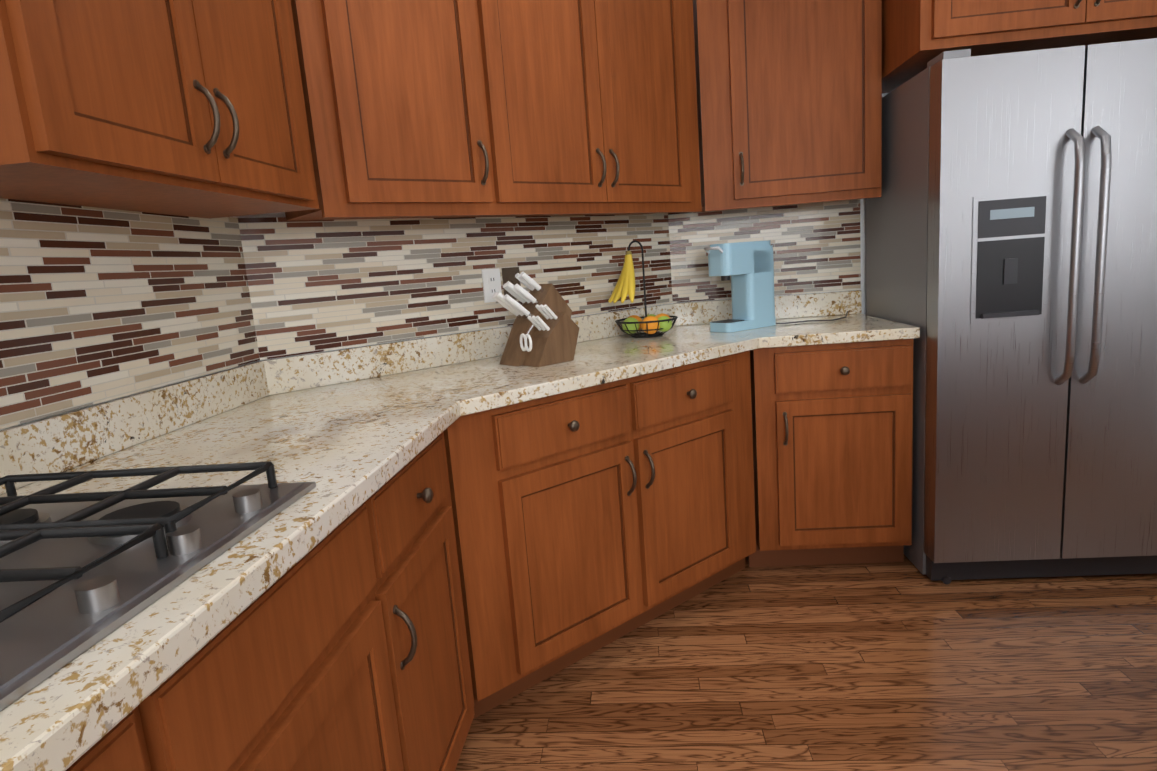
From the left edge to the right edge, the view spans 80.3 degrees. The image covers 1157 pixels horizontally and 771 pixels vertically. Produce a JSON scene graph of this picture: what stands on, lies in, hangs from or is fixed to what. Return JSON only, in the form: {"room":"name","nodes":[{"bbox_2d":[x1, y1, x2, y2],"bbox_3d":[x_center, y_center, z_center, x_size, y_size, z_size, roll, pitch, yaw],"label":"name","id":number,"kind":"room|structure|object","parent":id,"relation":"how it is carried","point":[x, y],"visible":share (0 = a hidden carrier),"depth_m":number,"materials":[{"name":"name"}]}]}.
{"room":"kitchen","nodes":[
{"label":"kitchen","id":0,"kind":"room"},
{"bbox_2d":[0,198,259,430],"bbox_3d":[-1.345,0.346,-2.241,0.150,2.730,8.420,-3,10,5],"label":"wall","id":1,"kind":"structure","parent":0,"point":[120,397],"depth_m":1.40,"materials":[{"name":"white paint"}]},
{"bbox_2d":[0,0,331,219],"bbox_3d":[-0.857,-0.850,1.232,0.316,1.000,0.838,-3,10,5],"label":"upper cabinet","id":2,"kind":"object","parent":1,"relation":"attached to","point":[209,109],"depth_m":1.17,"materials":[{"name":"brown wood"}]},
{"bbox_2d":[235,212,672,360],"bbox_3d":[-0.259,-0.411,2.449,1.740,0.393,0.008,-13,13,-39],"label":"tiled wall","id":3,"kind":"structure","parent":0,"point":[314,286],"depth_m":2.23,"materials":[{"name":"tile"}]},
{"bbox_2d":[287,0,399,220],"bbox_3d":[-0.726,-0.954,1.768,0.306,1.000,0.244,-3,10,5],"label":"upper cabinet","id":4,"kind":"object","parent":3,"relation":"attached to","point":[336,109],"depth_m":1.72,"materials":[{"name":"brown wood"}]},
{"bbox_2d":[344,0,527,218],"bbox_3d":[-0.533,-0.997,1.925,0.597,1.000,0.541,-3,10,5],"label":"upper cabinet","id":5,"kind":"object","parent":3,"relation":"attached to","point":[428,77],"depth_m":1.88,"materials":[{"name":"brown wood"}]},
{"bbox_2d":[481,267,520,302],"bbox_3d":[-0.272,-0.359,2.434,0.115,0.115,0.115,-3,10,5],"label":"outlet","id":6,"kind":"object","parent":3,"relation":"attached to","point":[491,280],"visible":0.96,"depth_m":2.41,"materials":[{"name":"white plastic"}]},
{"bbox_2d":[496,0,719,216],"bbox_3d":[-0.046,-1.106,2.328,0.851,1.000,0.907,-3,10,5],"label":"upper cabinet","id":7,"kind":"object","parent":3,"relation":"attached to","point":[610,105],"depth_m":2.29,"materials":[{"name":"brown wood"}]},
{"bbox_2d":[696,204,707,211],"bbox_3d":[0.317,-1.187,2.631,0.255,1.000,0.316,-3,10,5],"label":"upper cabinet","id":8,"kind":"object","parent":3,"relation":"attached to","point":[702,206],"depth_m":2.66,"materials":[{"name":"brown wood"}]},
{"bbox_2d":[678,93,887,314],"bbox_3d":[1.282,-0.775,2.964,1.790,2.730,0.150,-3,10,5],"label":"wall","id":9,"kind":"structure","parent":0,"point":[863,245],"depth_m":2.94,"materials":[{"name":"white paint"}]},
{"bbox_2d":[668,199,860,302],"bbox_3d":[0.799,-0.582,2.957,0.808,0.393,0.008,-3,10,5],"label":"tiled wall","id":10,"kind":"structure","parent":9,"relation":"attached to","point":[816,247],"depth_m":2.95,"materials":[{"name":"tile"}]},
{"bbox_2d":[712,0,881,210],"bbox_3d":[0.843,-1.235,2.674,0.562,1.000,0.316,-3,10,5],"label":"upper cabinet","id":11,"kind":"object","parent":9,"relation":"attached to","point":[799,82],"depth_m":2.56,"materials":[{"name":"brown wood"}]},
{"bbox_2d":[882,0,1156,92],"bbox_3d":[1.561,-1.479,2.390,1.035,0.650,0.672,-3,10,5],"label":"upper cabinet","id":12,"kind":"object","parent":9,"relation":"attached to","point":[917,35],"visible":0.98,"depth_m":2.18,"materials":[{"name":"brown wood"}]},
{"bbox_2d":[455,555,1156,770],"bbox_3d":[2.556,1.131,-0.335,11.000,0.060,12.500,-3,10,5],"label":"floor","id":13,"kind":"structure","parent":0,"point":[906,665],"depth_m":1.93,"materials":[{"name":"brown wood"}]},
{"bbox_2d":[66,638,237,770],"bbox_3d":[-0.686,0.763,0.460,0.607,0.876,0.674,-3,10,5],"label":"base cabinet","id":14,"kind":"object","parent":13,"relation":"on","point":[183,725],"depth_m":0.67,"materials":[{"name":"brown wood"}]},
{"bbox_2d":[214,476,429,770],"bbox_3d":[-0.642,0.666,0.990,0.607,0.876,0.674,-3,10,5],"label":"base cabinet","id":15,"kind":"object","parent":13,"relation":"on","point":[320,671],"depth_m":1.01,"materials":[{"name":"brown wood"}]},
{"bbox_2d":[0,327,499,770],"bbox_3d":[-0.628,0.103,1.239,0.660,0.138,3.847,-3,10,5],"label":"countertop","id":16,"kind":"structure","parent":15,"relation":"on","point":[350,430],"depth_m":1.23,"materials":[{"name":"beige stone"}]},
{"bbox_2d":[0,461,315,710],"bbox_3d":[-0.678,0.211,0.678,0.505,0.050,0.760,-3,10,5],"label":"cooktop","id":17,"kind":"object","parent":16,"relation":"in","point":[80,573],"visible":1,"depth_m":0.77,"materials":[{"name":"silver metal"}]},
{"bbox_2d":[394,419,489,770],"bbox_3d":[-0.603,0.577,1.477,0.607,0.876,0.587,-3,10,5],"label":"base cabinet","id":18,"kind":"object","parent":13,"relation":"on","point":[434,597],"depth_m":1.54,"materials":[{"name":"brown wood"}]},
{"bbox_2d":[458,404,541,709],"bbox_3d":[-0.405,0.468,2.009,0.559,0.876,0.497,-3,10,5],"label":"base cabinet","id":19,"kind":"object","parent":13,"relation":"on","point":[488,439],"depth_m":1.81,"materials":[{"name":"brown wood"}]},
{"bbox_2d":[514,372,665,680],"bbox_3d":[-0.172,0.416,2.199,0.829,0.876,0.773,-3,10,5],"label":"base cabinet","id":20,"kind":"object","parent":13,"relation":"on","point":[592,484],"depth_m":2.01,"materials":[{"name":"brown wood"}]},
{"bbox_2d":[654,352,761,611],"bbox_3d":[0.178,0.338,2.489,0.774,0.876,0.830,-3,10,5],"label":"base cabinet","id":21,"kind":"object","parent":13,"relation":"on","point":[710,468],"depth_m":2.34,"materials":[{"name":"brown wood"}]},
{"bbox_2d":[452,290,919,412],"bbox_3d":[0.478,-0.169,2.300,1.375,0.138,1.492,-3,10,5],"label":"countertop","id":22,"kind":"structure","parent":21,"relation":"on","point":[604,353],"depth_m":2.39,"materials":[{"name":"beige stone"}]},
{"bbox_2d":[492,272,578,366],"bbox_3d":[-0.125,-0.221,2.194,0.261,0.290,0.185,-13,13,-39],"label":"knife block","id":23,"kind":"object","parent":22,"relation":"on","point":[544,330],"visible":1,"depth_m":2.16,"materials":[{"name":"brown wood"}]},
{"bbox_2d":[608,240,677,337],"bbox_3d":[0.248,-0.379,2.680,0.268,0.373,0.263,-3,10,5],"label":"stand","id":24,"kind":"object","parent":22,"relation":"on","point":[650,325],"visible":1,"depth_m":2.62,"materials":[{"name":"black metal"}]},
{"bbox_2d":[704,240,847,331],"bbox_3d":[0.802,-0.408,2.717,0.607,0.335,0.305,-3,10,5],"label":"coffee maker","id":25,"kind":"object","parent":22,"relation":"on","point":[748,267],"visible":0.98,"depth_m":2.67,"materials":[{"name":"blue plastic"}]},
{"bbox_2d":[742,348,769,566],"bbox_3d":[0.409,0.286,2.683,0.497,0.876,0.558,-3,10,5],"label":"base cabinet","id":26,"kind":"object","parent":13,"relation":"on","point":[755,356],"depth_m":2.51,"materials":[{"name":"brown wood"}]},
{"bbox_2d":[762,339,913,565],"bbox_3d":[0.957,0.226,2.784,0.553,0.876,0.606,-3,10,5],"label":"base cabinet","id":27,"kind":"object","parent":13,"relation":"on","point":[839,416],"depth_m":2.49,"materials":[{"name":"brown wood"}]},
{"bbox_2d":[865,38,1156,583],"bbox_3d":[1.661,-0.240,2.525,0.916,1.773,0.782,-3,10,5],"label":"refrigerator","id":28,"kind":"object","parent":13,"relation":"on","point":[1011,237],"visible":1,"depth_m":2.23,"materials":[{"name":"grey metal"}]}
]}

